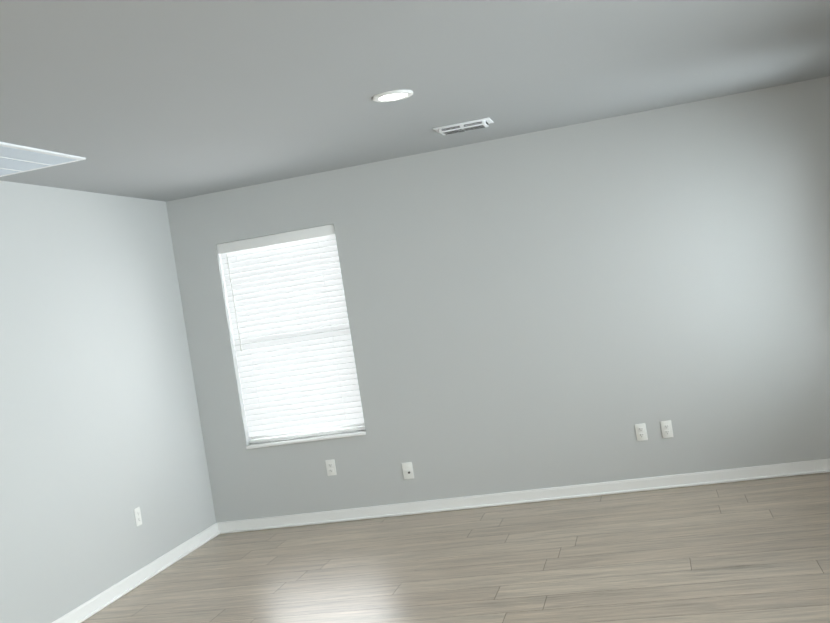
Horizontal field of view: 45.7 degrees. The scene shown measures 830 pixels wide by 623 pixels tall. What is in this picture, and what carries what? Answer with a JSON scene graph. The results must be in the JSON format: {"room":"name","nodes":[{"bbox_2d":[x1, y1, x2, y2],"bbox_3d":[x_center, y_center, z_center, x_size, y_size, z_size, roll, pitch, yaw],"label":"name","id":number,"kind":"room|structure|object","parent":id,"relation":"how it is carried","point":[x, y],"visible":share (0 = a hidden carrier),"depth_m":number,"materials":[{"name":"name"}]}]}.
{"room":"empty living room","nodes":[
{"label":"empty living room","id":0,"kind":"room"},
{"bbox_2d":[0,181,215,622],"bbox_3d":[-2.777,0.654,2.841,0.150,2.500,9.556,-9,1,13],"label":"wall","id":1,"kind":"structure","parent":0,"point":[101,437],"depth_m":5.96,"materials":[{"name":"paint"}]},
{"bbox_2d":[52,522,219,622],"bbox_3d":[-2.508,1.834,2.836,0.027,0.086,9.256,-9,1,13],"label":"baseboard","id":2,"kind":"structure","parent":1,"relation":"attached to","point":[81,613],"depth_m":6.15,"materials":[{"name":"white wood"}]},
{"bbox_2d":[134,507,141,525],"bbox_3d":[-1.767,1.310,6.294,0.008,0.114,0.070,-9,1,13],"label":"electrical outlet","id":3,"kind":"object","parent":1,"relation":"attached to","point":[137,513],"visible":1,"depth_m":6.29,"materials":[{"name":"white plastic"}]},
{"bbox_2d":[0,0,829,201],"bbox_3d":[-0.578,-1.018,2.247,5.141,0.150,9.556,-9,1,13],"label":"ceiling","id":4,"kind":"structure","parent":0,"point":[164,100],"depth_m":4.38,"materials":[{"name":"paint"}]},
{"bbox_2d":[0,141,85,176],"bbox_3d":[-2.073,-0.739,4.799,0.535,0.014,0.850,-9,1,13],"label":"ceiling vent","id":5,"kind":"object","parent":4,"relation":"in","point":[15,159],"visible":1,"depth_m":4.94,"materials":[{"name":"white metal"}]},
{"bbox_2d":[372,90,412,101],"bbox_3d":[-0.107,-1.043,4.773,0.200,0.011,0.200,-9,1,13],"label":"recessed light","id":6,"kind":"object","parent":4,"relation":"in","point":[393,95],"visible":1,"depth_m":4.75,"materials":[{"name":"white plastic"}]},
{"bbox_2d":[433,117,493,134],"bbox_3d":[0.295,-1.111,5.952,0.345,0.031,0.190,-9,1,13],"label":"ceiling vent","id":7,"kind":"object","parent":4,"relation":"in","point":[464,126],"visible":1,"depth_m":5.90,"materials":[{"name":"white metal"}]},
{"bbox_2d":[82,472,829,622],"bbox_3d":[-0.174,1.601,2.282,5.141,0.150,9.556,-9,1,13],"label":"floor","id":8,"kind":"structure","parent":0,"point":[753,551],"depth_m":5.42,"materials":[{"name":"wood"}]},
{"bbox_2d":[166,76,829,522],"bbox_3d":[0.688,0.066,6.840,4.841,2.500,0.150,-9,1,13],"label":"wall","id":9,"kind":"structure","parent":0,"point":[574,304],"depth_m":6.69,"materials":[{"name":"paint"}]},
{"bbox_2d":[217,224,365,448],"bbox_3d":[-0.893,0.189,7.200,0.920,1.522,0.172,-9,1,13],"label":"window","id":10,"kind":"structure","parent":9,"relation":"in","point":[291,333],"depth_m":7.18,"materials":[{"name":"white plastic"}]},
{"bbox_2d":[325,459,336,475],"bbox_3d":[-0.607,1.127,7.112,0.070,0.114,0.008,-9,1,13],"label":"electrical outlet","id":11,"kind":"object","parent":9,"relation":"attached to","point":[330,467],"visible":1,"depth_m":7.11,"materials":[{"name":"white plastic"}]},
{"bbox_2d":[402,462,413,479],"bbox_3d":[-0.051,1.129,6.978,0.075,0.118,0.018,-9,1,13],"label":"electrical outlet","id":12,"kind":"object","parent":9,"relation":"attached to","point":[407,468],"visible":1,"depth_m":6.98,"materials":[{"name":"white plastic"}]},
{"bbox_2d":[220,458,829,533],"bbox_3d":[0.866,1.261,6.767,4.811,0.086,0.027,-9,1,13],"label":"baseboard","id":13,"kind":"structure","parent":9,"relation":"attached to","point":[821,465],"depth_m":6.77,"materials":[{"name":"white wood"}]},
{"bbox_2d":[635,423,647,440],"bbox_3d":[1.516,0.808,6.603,0.070,0.114,0.008,-9,1,13],"label":"electrical outlet","id":14,"kind":"object","parent":9,"relation":"attached to","point":[641,432],"visible":1,"depth_m":6.60,"materials":[{"name":"white plastic"}]},
{"bbox_2d":[660,420,672,437],"bbox_3d":[1.677,0.784,6.564,0.070,0.114,0.008,-9,1,13],"label":"electrical outlet","id":15,"kind":"object","parent":9,"relation":"attached to","point":[666,429],"visible":1,"depth_m":6.56,"materials":[{"name":"white plastic"}]}
]}

